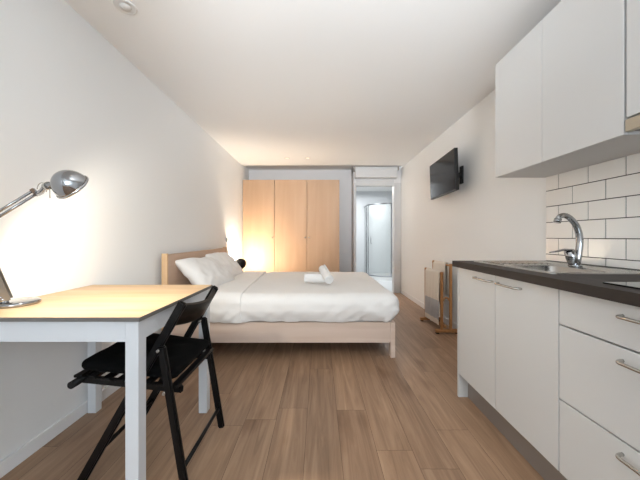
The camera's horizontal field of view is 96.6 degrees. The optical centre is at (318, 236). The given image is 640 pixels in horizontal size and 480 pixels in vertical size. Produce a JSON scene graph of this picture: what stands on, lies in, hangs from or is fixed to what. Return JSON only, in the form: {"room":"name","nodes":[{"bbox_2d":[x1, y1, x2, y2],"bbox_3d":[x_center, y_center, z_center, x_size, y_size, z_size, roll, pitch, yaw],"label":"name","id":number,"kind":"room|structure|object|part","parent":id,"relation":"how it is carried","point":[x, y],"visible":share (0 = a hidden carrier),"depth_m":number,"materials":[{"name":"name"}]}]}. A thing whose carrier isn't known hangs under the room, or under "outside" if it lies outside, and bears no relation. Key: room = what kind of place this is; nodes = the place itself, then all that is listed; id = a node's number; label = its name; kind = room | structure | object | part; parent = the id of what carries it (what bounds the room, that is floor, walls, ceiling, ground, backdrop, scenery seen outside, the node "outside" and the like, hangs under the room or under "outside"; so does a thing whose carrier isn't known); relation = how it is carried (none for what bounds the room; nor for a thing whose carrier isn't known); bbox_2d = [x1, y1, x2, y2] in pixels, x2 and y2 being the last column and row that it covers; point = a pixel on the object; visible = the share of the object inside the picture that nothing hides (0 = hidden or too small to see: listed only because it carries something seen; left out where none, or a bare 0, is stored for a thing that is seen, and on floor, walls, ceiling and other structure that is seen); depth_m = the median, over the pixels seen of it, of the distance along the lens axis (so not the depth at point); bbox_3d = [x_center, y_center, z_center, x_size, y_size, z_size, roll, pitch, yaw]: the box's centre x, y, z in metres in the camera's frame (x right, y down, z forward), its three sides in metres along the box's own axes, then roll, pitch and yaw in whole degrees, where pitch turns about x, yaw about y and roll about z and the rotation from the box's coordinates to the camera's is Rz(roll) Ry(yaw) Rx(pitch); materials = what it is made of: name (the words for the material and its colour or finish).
{"room":"studio apartment","nodes":[
{"label":"studio apartment","id":0,"kind":"room"},
{"bbox_2d":[0,0,248,460],"bbox_3d":[-1.460,-0.147,1.225,0.100,2.415,9.250,0,0,0],"label":"wall","id":1,"kind":"structure","parent":0,"point":[158,184],"depth_m":1.69,"materials":[{"name":"white paint"}]},
{"bbox_2d":[0,386,120,477],"bbox_3d":[-1.403,1.025,0.960,0.014,0.070,8.520,0,0,0],"label":"baseboard","id":2,"kind":"structure","parent":1,"relation":"attached to","point":[18,456],"depth_m":1.46,"materials":[{"name":"white"}]},
{"bbox_2d":[236,258,245,268],"bbox_3d":[-1.272,0.701,4.599,0.200,0.718,0.202,0,0,0],"label":"bedside lamp","id":3,"kind":"object","parent":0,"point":[240,261],"visible":0.42,"depth_m":4.53,"materials":[{"name":"black paint"}]},
{"bbox_2d":[0,280,543,479],"bbox_3d":[0.445,1.108,2.225,3.910,0.104,11.250,0,0,0],"label":"floor","id":4,"kind":"structure","parent":0,"point":[291,411],"depth_m":1.61,"materials":[{"name":"brown wood"}]},
{"bbox_2d":[0,285,212,479],"bbox_3d":[-1.034,0.678,1.412,0.743,0.763,0.720,0,0,0],"label":"table","id":5,"kind":"object","parent":4,"relation":"on","point":[94,315],"visible":0.91,"depth_m":1.09,"materials":[{"name":"brown wood"}]},
{"bbox_2d":[0,170,88,308],"bbox_3d":[-1.151,0.019,1.188,0.516,0.556,0.249,0,0,5],"label":"desk lamp","id":6,"kind":"object","parent":5,"relation":"on","point":[64,184],"visible":1,"depth_m":1.13,"materials":[{"name":"silver metal"}]},
{"bbox_3d":[-1.335,0.121,1.151,0.055,0.308,0.145,0,0,12],"label":"arm","id":7,"kind":"part","parent":6,"relation":"part of","materials":[{"name":"grey metal"}]},
{"bbox_3d":[-1.251,-0.108,1.137,0.215,0.186,0.020,0,0,-20],"label":"arm","id":8,"kind":"part","parent":6,"relation":"part of","materials":[{"name":"silver metal"}]},
{"bbox_3d":[-0.962,-0.201,1.101,0.125,0.116,0.108,0,0,0],"label":"lamp shade","id":9,"kind":"part","parent":6,"relation":"part of","materials":[{"name":"silver metal"}]},
{"bbox_3d":[-1.367,0.687,1.737,0.050,0.746,0.050,0,0,0],"label":"leg","id":10,"kind":"part","parent":5,"relation":"part of","materials":[{"name":"white paint"}]},
{"bbox_3d":[-0.699,0.687,1.088,0.050,0.746,0.050,0,0,0],"label":"leg","id":11,"kind":"part","parent":5,"relation":"part of","materials":[{"name":"white paint"}]},
{"bbox_3d":[-0.699,0.687,1.737,0.050,0.746,0.050,0,0,0],"label":"leg","id":12,"kind":"part","parent":5,"relation":"part of","materials":[{"name":"white paint"}]},
{"bbox_2d":[67,285,224,479],"bbox_3d":[-0.773,0.663,1.370,0.498,0.798,0.448,0,0,0],"label":"folding chair","id":13,"kind":"object","parent":4,"relation":"on","point":[183,313],"visible":0.59,"depth_m":1.18,"materials":[{"name":"black paint"}]},
{"bbox_3d":[-1.000,0.598,1.370,0.030,0.029,0.444,0,0,0],"label":"seat rail","id":14,"kind":"part","parent":13,"relation":"part of","materials":[{"name":"black paint"}]},
{"bbox_3d":[-0.786,0.663,1.184,0.472,0.798,0.020,0,0,0],"label":"leg","id":15,"kind":"part","parent":13,"relation":"part of","materials":[{"name":"black paint"}]},
{"bbox_3d":[-0.790,0.620,1.206,0.432,0.077,0.018,0,0,0],"label":"seat rail","id":16,"kind":"part","parent":13,"relation":"part of","materials":[{"name":"black paint"}]},
{"bbox_2d":[82,333,208,378],"bbox_3d":[-0.795,0.553,1.370,0.409,0.090,0.381,0,0,0],"label":"seat cushion","id":17,"kind":"object","parent":13,"relation":"on","point":[182,351],"visible":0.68,"depth_m":1.27,"materials":[{"name":"black fabric"}]},
{"bbox_3d":[-0.590,0.750,1.160,0.132,0.615,0.020,0,0,0],"label":"leg","id":18,"kind":"part","parent":13,"relation":"part of","materials":[{"name":"black paint"}]},
{"bbox_3d":[-0.786,0.663,1.556,0.472,0.798,0.020,0,0,0],"label":"leg","id":19,"kind":"part","parent":13,"relation":"part of","materials":[{"name":"black paint"}]},
{"bbox_3d":[-0.576,0.334,1.370,0.096,0.114,0.360,0,0,0],"label":"backrest","id":20,"kind":"part","parent":13,"relation":"part of","materials":[{"name":"black paint"}]},
{"bbox_3d":[-0.790,0.620,1.534,0.432,0.077,0.018,0,0,0],"label":"seat rail","id":21,"kind":"part","parent":13,"relation":"part of","materials":[{"name":"black paint"}]},
{"bbox_3d":[-0.590,0.750,1.580,0.132,0.615,0.020,0,0,0],"label":"leg","id":22,"kind":"part","parent":13,"relation":"part of","materials":[{"name":"black paint"}]},
{"bbox_2d":[161,247,394,357],"bbox_3d":[-0.352,0.603,3.281,2.040,0.915,1.602,0,0,0],"label":"frame","id":23,"kind":"object","parent":4,"relation":"on","point":[252,331],"visible":0.44,"depth_m":2.50,"materials":[{"name":"brown wood"}]},
{"bbox_3d":[-1.347,0.603,2.491,0.050,0.915,0.022,0,0,0],"label":"headboard post","id":24,"kind":"part","parent":23,"relation":"part of","materials":[{"name":"beige wood"}]},
{"bbox_3d":[-1.347,0.568,3.280,0.038,0.825,1.550,0,0,0],"label":"headboard","id":25,"kind":"part","parent":23,"relation":"part of","materials":[{"name":"brown wood"}]},
{"bbox_3d":[-0.350,0.838,2.513,1.952,0.180,0.026,0,0,0],"label":"rail","id":26,"kind":"part","parent":23,"relation":"part of","materials":[{"name":"brown wood"}]},
{"bbox_3d":[0.648,0.994,2.528,0.040,0.132,0.064,0,0,0],"label":"leg","id":27,"kind":"part","parent":23,"relation":"part of","materials":[{"name":"brown wood"}]},
{"bbox_3d":[0.647,0.838,3.280,0.041,0.180,1.568,0,0,0],"label":"foot rail","id":28,"kind":"part","parent":23,"relation":"part of","materials":[{"name":"brown wood"}]},
{"bbox_3d":[-0.359,0.678,3.280,1.925,0.316,1.498,0,0,0],"label":"mattress","id":29,"kind":"object","parent":23,"relation":"on","visible":0},
{"bbox_2d":[175,257,234,288],"bbox_3d":[-1.157,0.377,2.975,0.354,0.348,0.742,0,0,7],"label":"pillow","id":30,"kind":"object","parent":29,"relation":"on","point":[204,270],"visible":0.76,"depth_m":2.75,"materials":[{"name":"white fabric"}]},
{"bbox_2d":[205,252,242,275],"bbox_3d":[-1.206,0.372,3.670,0.339,0.358,0.714,0,0,-2],"label":"pillow","id":31,"kind":"object","parent":29,"relation":"on","point":[224,258],"visible":0.61,"depth_m":3.54,"materials":[{"name":"white fabric"}]},
{"bbox_2d":[240,272,398,322],"bbox_3d":[-0.028,0.617,3.275,1.495,0.256,1.698,0,0,0],"label":"duvet","id":32,"kind":"object","parent":29,"relation":"on","point":[275,296],"visible":0.87,"depth_m":2.47,"materials":[{"name":"white fabric"}]},
{"bbox_2d":[210,271,265,323],"bbox_3d":[-0.861,0.614,3.280,0.335,0.267,1.711,0,0,-3],"label":"sheet","id":33,"kind":"object","parent":32,"relation":"on","point":[225,307],"visible":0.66,"depth_m":2.46,"materials":[{"name":"white fabric"}]},
{"bbox_2d":[304,273,325,282],"bbox_3d":[-0.039,0.431,2.989,0.228,0.100,0.095,0,0,4],"label":"towel","id":34,"kind":"object","parent":32,"relation":"on","point":[310,277],"visible":0.85,"depth_m":2.95,"materials":[{"name":"white fabric"}]},
{"bbox_2d":[319,265,332,283],"bbox_3d":[0.070,0.381,2.955,0.091,0.174,0.286,0,0,-14],"label":"towel","id":35,"kind":"object","parent":32,"relation":"on","point":[328,278],"visible":0.99,"depth_m":2.88,"materials":[{"name":"white fabric"}]},
{"bbox_2d":[243,180,338,272],"bbox_3d":[-0.514,0.003,5.479,1.783,2.115,0.522,0,0,0],"label":"wardrobe","id":36,"kind":"object","parent":4,"relation":"on","point":[289,225],"visible":0.8,"depth_m":5.24,"materials":[{"name":"brown wood"}]},
{"bbox_3d":[-1.112,-0.031,5.249,0.582,2.042,0.018,0,0,0],"label":"door","id":37,"kind":"part","parent":36,"relation":"part of","materials":[{"name":"brown wood"}]},
{"bbox_3d":[-0.519,-0.031,5.249,0.592,2.042,0.018,0,0,0],"label":"door","id":38,"kind":"part","parent":36,"relation":"part of","materials":[{"name":"brown wood"}]},
{"bbox_3d":[0.079,-0.031,5.249,0.591,2.042,0.018,0,0,0],"label":"door","id":39,"kind":"part","parent":36,"relation":"part of","materials":[{"name":"brown wood"}]},
{"bbox_2d":[364,203,391,280],"bbox_3d":[1.745,0.115,7.305,1.090,1.880,0.870,0,0,0],"label":"shower enclosure","id":40,"kind":"object","parent":4,"relation":"on","point":[376,276],"visible":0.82,"depth_m":7.22,"materials":[{"name":"white glass"}]},
{"bbox_3d":[1.230,0.075,7.420,0.024,1.750,0.024,0,0,0],"label":"post","id":41,"kind":"part","parent":40,"relation":"part of","materials":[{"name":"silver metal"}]},
{"bbox_3d":[1.252,0.075,7.269,0.024,1.750,0.024,0,0,0],"label":"post","id":42,"kind":"part","parent":40,"relation":"part of","materials":[{"name":"silver metal"}]},
{"bbox_3d":[1.619,-0.812,7.143,1.373,0.025,0.473,0,0,38],"label":"rail","id":43,"kind":"part","parent":40,"relation":"part of","materials":[{"name":"silver metal"}]},
{"bbox_2d":[367,273,391,280],"bbox_3d":[1.745,1.015,7.305,1.090,0.080,0.870,0,0,0],"label":"tray","id":44,"kind":"object","parent":40,"relation":"on","point":[376,276],"depth_m":7.02,"materials":[{"name":"white ceramic"}]},
{"bbox_3d":[1.750,0.075,6.900,0.024,1.750,0.024,0,0,0],"label":"post","id":45,"kind":"part","parent":40,"relation":"part of","materials":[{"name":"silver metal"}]},
{"bbox_2d":[420,260,456,333],"bbox_3d":[1.407,0.677,3.370,0.255,0.765,0.510,0,0,0],"label":"towel rack","id":46,"kind":"object","parent":4,"relation":"on","point":[441,330],"visible":0.66,"depth_m":3.12,"materials":[{"name":"brown wood"}]},
{"bbox_2d":[425,267,443,324],"bbox_3d":[1.349,0.686,3.363,0.062,0.617,0.430,0,0,0],"label":"towel","id":47,"kind":"object","parent":46,"relation":"hanging from","point":[432,276],"visible":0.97,"depth_m":3.33,"materials":[{"name":"beige fabric"}]},
{"bbox_2d":[433,260,448,303],"bbox_3d":[1.447,0.534,3.402,0.062,0.492,0.341,0,0,0],"label":"towel","id":48,"kind":"object","parent":46,"relation":"hanging from","point":[438,265],"visible":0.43,"depth_m":3.27,"materials":[{"name":"beige fabric"}]},
{"bbox_3d":[1.350,0.700,3.135,0.028,0.630,0.022,0,0,0],"label":"post","id":49,"kind":"part","parent":46,"relation":"part of","materials":[{"name":"brown wood"}]},
{"bbox_3d":[1.448,0.655,3.135,0.028,0.720,0.022,0,0,0],"label":"post","id":50,"kind":"part","parent":46,"relation":"part of","materials":[{"name":"brown wood"}]},
{"bbox_2d":[457,267,561,470],"bbox_3d":[1.223,0.629,1.503,0.664,0.861,0.804,0,0,0],"label":"base cabinet","id":51,"kind":"object","parent":4,"relation":"on","point":[508,329],"visible":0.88,"depth_m":1.35,"materials":[{"name":"white laminate"}]},
{"bbox_3d":[1.240,0.629,1.896,0.630,0.861,0.018,0,0,0],"label":"panel","id":52,"kind":"part","parent":51,"relation":"part of","materials":[{"name":"white"}]},
{"bbox_3d":[0.934,0.553,1.690,0.018,0.702,0.386,0,0,0],"label":"door","id":53,"kind":"part","parent":51,"relation":"part of","materials":[{"name":"white"}]},
{"bbox_3d":[0.908,0.237,1.595,0.034,0.011,0.171,0,0,0],"label":"handle","id":54,"kind":"part","parent":51,"relation":"part of","materials":[{"name":"silver metal"}]},
{"bbox_3d":[0.908,0.237,1.383,0.034,0.011,0.174,0,0,0],"label":"handle","id":55,"kind":"part","parent":51,"relation":"part of","materials":[{"name":"silver metal"}]},
{"bbox_3d":[0.934,0.553,1.298,0.018,0.702,0.392,0,0,0],"label":"door","id":56,"kind":"part","parent":51,"relation":"part of","materials":[{"name":"white laminate"}]},
{"bbox_2d":[452,261,639,306],"bbox_3d":[1.226,0.179,1.216,0.645,0.038,1.432,0,0,0],"label":"countertop","id":57,"kind":"structure","parent":51,"relation":"on","point":[591,285],"depth_m":1.10,"materials":[{"name":"laminate"}]},
{"bbox_2d":[474,261,639,273],"bbox_3d":[1.235,0.230,1.544,0.470,0.160,0.643,0,0,0],"label":"sink","id":58,"kind":"object","parent":57,"relation":"in","point":[549,267],"visible":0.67,"depth_m":1.51,"materials":[{"name":"silver metal"}]},
{"bbox_2d":[549,213,583,266],"bbox_3d":[1.315,0.015,1.520,0.182,0.286,0.060,0,0,0],"label":"faucet","id":59,"kind":"object","parent":57,"relation":"on","point":[573,257],"visible":1,"depth_m":1.51,"materials":[{"name":"silver metal"}]},
{"bbox_3d":[1.280,0.073,1.517,0.112,0.023,0.030,0,0,0],"label":"lever","id":60,"kind":"part","parent":59,"relation":"part of","materials":[{"name":"silver metal"}]},
{"bbox_2d":[603,282,639,288],"bbox_3d":[1.211,0.157,0.749,0.478,0.006,0.458,0,0,0],"label":"cooktop","id":61,"kind":"object","parent":57,"relation":"in","point":[635,285],"visible":1,"depth_m":0.93,"materials":[{"name":"black glass"}]},
{"bbox_2d":[468,383,566,479],"bbox_3d":[0.993,0.985,1.192,0.015,0.150,1.385,0,0,0],"label":"plinth","id":62,"kind":"object","parent":4,"relation":"on","point":[527,450],"visible":0.62,"depth_m":1.42,"materials":[{"name":"silver metal"}]},
{"bbox_2d":[559,290,639,479],"bbox_3d":[1.223,0.553,0.799,0.664,0.709,0.599,0,0,0],"label":"base cabinet","id":63,"kind":"object","parent":4,"relation":"on","point":[599,339],"visible":0.94,"depth_m":0.94,"materials":[{"name":"white laminate"}]},
{"bbox_3d":[1.212,0.765,0.799,0.575,0.278,0.596,0,0,0],"label":"drawer","id":64,"kind":"part","parent":63,"relation":"part of","materials":[{"name":"white laminate"}]},
{"bbox_3d":[1.212,0.479,0.799,0.575,0.280,0.596,0,0,0],"label":"drawer","id":65,"kind":"part","parent":63,"relation":"part of","materials":[{"name":"white laminate"}]},
{"bbox_3d":[1.212,0.268,0.799,0.575,0.132,0.596,0,0,0],"label":"drawer","id":66,"kind":"part","parent":63,"relation":"part of","materials":[{"name":"white"}]},
{"bbox_3d":[0.908,0.662,0.791,0.034,0.011,0.164,0,0,0],"label":"handle","id":67,"kind":"part","parent":63,"relation":"part of","materials":[{"name":"silver metal"}]},
{"bbox_3d":[0.908,0.377,0.791,0.034,0.011,0.164,0,0,0],"label":"handle","id":68,"kind":"part","parent":63,"relation":"part of","materials":[{"name":"silver metal"}]},
{"bbox_3d":[0.908,0.240,0.791,0.034,0.011,0.164,0,0,0],"label":"handle","id":69,"kind":"part","parent":63,"relation":"part of","materials":[{"name":"silver metal"}]},
{"bbox_2d":[64,0,561,169],"bbox_3d":[0.075,-1.410,1.225,3.170,0.200,9.250,0,0,0],"label":"ceiling","id":70,"kind":"structure","parent":0,"point":[337,84],"depth_m":2.16,"materials":[{"name":"white paint"}]},
{"bbox_2d":[113,0,137,14],"bbox_3d":[-1.100,-1.305,1.620,0.116,0.010,0.116,0,0,0],"label":"ceiling fitting","id":71,"kind":"object","parent":70,"relation":"attached to","point":[125,6],"visible":1,"depth_m":1.61,"materials":[{"name":"white plastic"}]},
{"bbox_2d":[249,166,400,271],"bbox_3d":[0.075,-0.147,5.635,2.970,2.415,0.430,0,0,0],"label":"wall","id":72,"kind":"structure","parent":0,"point":[346,180],"depth_m":5.75,"materials":[{"name":"white paint"}]},
{"bbox_2d":[353,167,398,178],"bbox_3d":[1.065,-1.204,5.338,0.834,0.197,0.159,0,0,0],"label":"box","id":73,"kind":"object","parent":72,"relation":"attached to","point":[360,172],"visible":1,"depth_m":5.27,"materials":[{"name":"grey paint"}]},
{"bbox_3d":[1.055,-1.200,5.265,0.670,0.130,0.012,0,0,0],"label":"panel","id":74,"kind":"part","parent":73,"relation":"part of","materials":[{"name":"grey paint"}]},
{"bbox_2d":[354,180,400,292],"bbox_3d":[1.109,-0.013,5.475,0.898,2.145,0.150,0,0,0],"label":"trim","id":75,"kind":"structure","parent":72,"relation":"attached to","point":[396,187],"depth_m":5.40,"materials":[{"name":"grey paint"}]},
{"bbox_2d":[351,168,391,190],"bbox_3d":[1.528,-1.295,6.695,1.745,0.110,2.310,0,0,0],"label":"ceiling","id":76,"kind":"structure","parent":0,"point":[357,188],"depth_m":7.29,"materials":[{"name":"white paint"}]},
{"bbox_2d":[356,191,391,272],"bbox_3d":[1.528,-0.090,7.800,1.745,2.300,0.100,0,0,0],"label":"wall","id":77,"kind":"structure","parent":0,"point":[380,214],"depth_m":7.75,"materials":[{"name":"white paint"}]},
{"bbox_2d":[401,90,634,323],"bbox_3d":[1.610,-0.147,1.175,0.100,2.415,9.150,0,0,0],"label":"wall","id":78,"kind":"structure","parent":0,"point":[489,218],"depth_m":2.99,"materials":[{"name":"white paint"}]},
{"bbox_2d":[401,289,456,328],"bbox_3d":[1.553,1.022,3.675,0.014,0.075,3.430,0,0,0],"label":"baseboard","id":79,"kind":"structure","parent":78,"relation":"attached to","point":[445,320],"depth_m":4.30,"materials":[{"name":"white wood"}]},
{"bbox_2d":[430,148,463,199],"bbox_3d":[1.458,-0.686,3.239,0.202,0.427,0.761,0,0,0],"label":"television","id":80,"kind":"object","parent":78,"relation":"attached to","point":[445,175],"visible":1,"depth_m":3.10,"materials":[{"name":"black plastic"}]},
{"bbox_3d":[1.550,-0.675,3.100,0.017,0.190,0.060,0,0,0],"label":"wall plate","id":81,"kind":"part","parent":80,"relation":"part of","materials":[{"name":"black plastic"}]},
{"bbox_2d":[495,0,639,177],"bbox_3d":[1.383,-0.793,1.544,0.346,0.773,0.827,0,0,0],"label":"upper cabinet","id":82,"kind":"object","parent":78,"relation":"attached to","point":[561,91],"visible":1,"depth_m":1.42,"materials":[{"name":"white laminate"}]},
{"bbox_3d":[1.219,-0.793,1.753,0.018,0.773,0.407,0,0,0],"label":"door","id":83,"kind":"part","parent":82,"relation":"part of","materials":[{"name":"white laminate"}]},
{"bbox_3d":[1.219,-0.793,1.339,0.018,0.773,0.415,0,0,0],"label":"door","id":84,"kind":"part","parent":82,"relation":"part of","materials":[{"name":"white laminate"}]},
{"bbox_2d":[546,153,639,269],"bbox_3d":[1.556,-0.140,1.100,0.009,0.600,1.700,0,0,0],"label":"wall tiles","id":85,"kind":"structure","parent":78,"relation":"attached to","point":[604,197],"depth_m":1.57,"materials":[{"name":"white tile"}]},
{"bbox_2d":[627,0,639,117],"bbox_3d":[1.383,-0.825,0.829,0.346,0.710,0.597,0,0,0],"label":"upper cabinet","id":86,"kind":"object","parent":78,"relation":"attached to","point":[633,6],"visible":0.94,"depth_m":1.10,"materials":[{"name":"white"}]},
{"bbox_2d":[625,115,639,131],"bbox_3d":[1.377,-0.441,0.828,0.342,0.054,0.592,0,0,0],"label":"hood","id":87,"kind":"object","parent":86,"relation":"attached to","point":[631,124],"visible":1,"depth_m":1.10,"materials":[{"name":"grey metal"}]}
]}

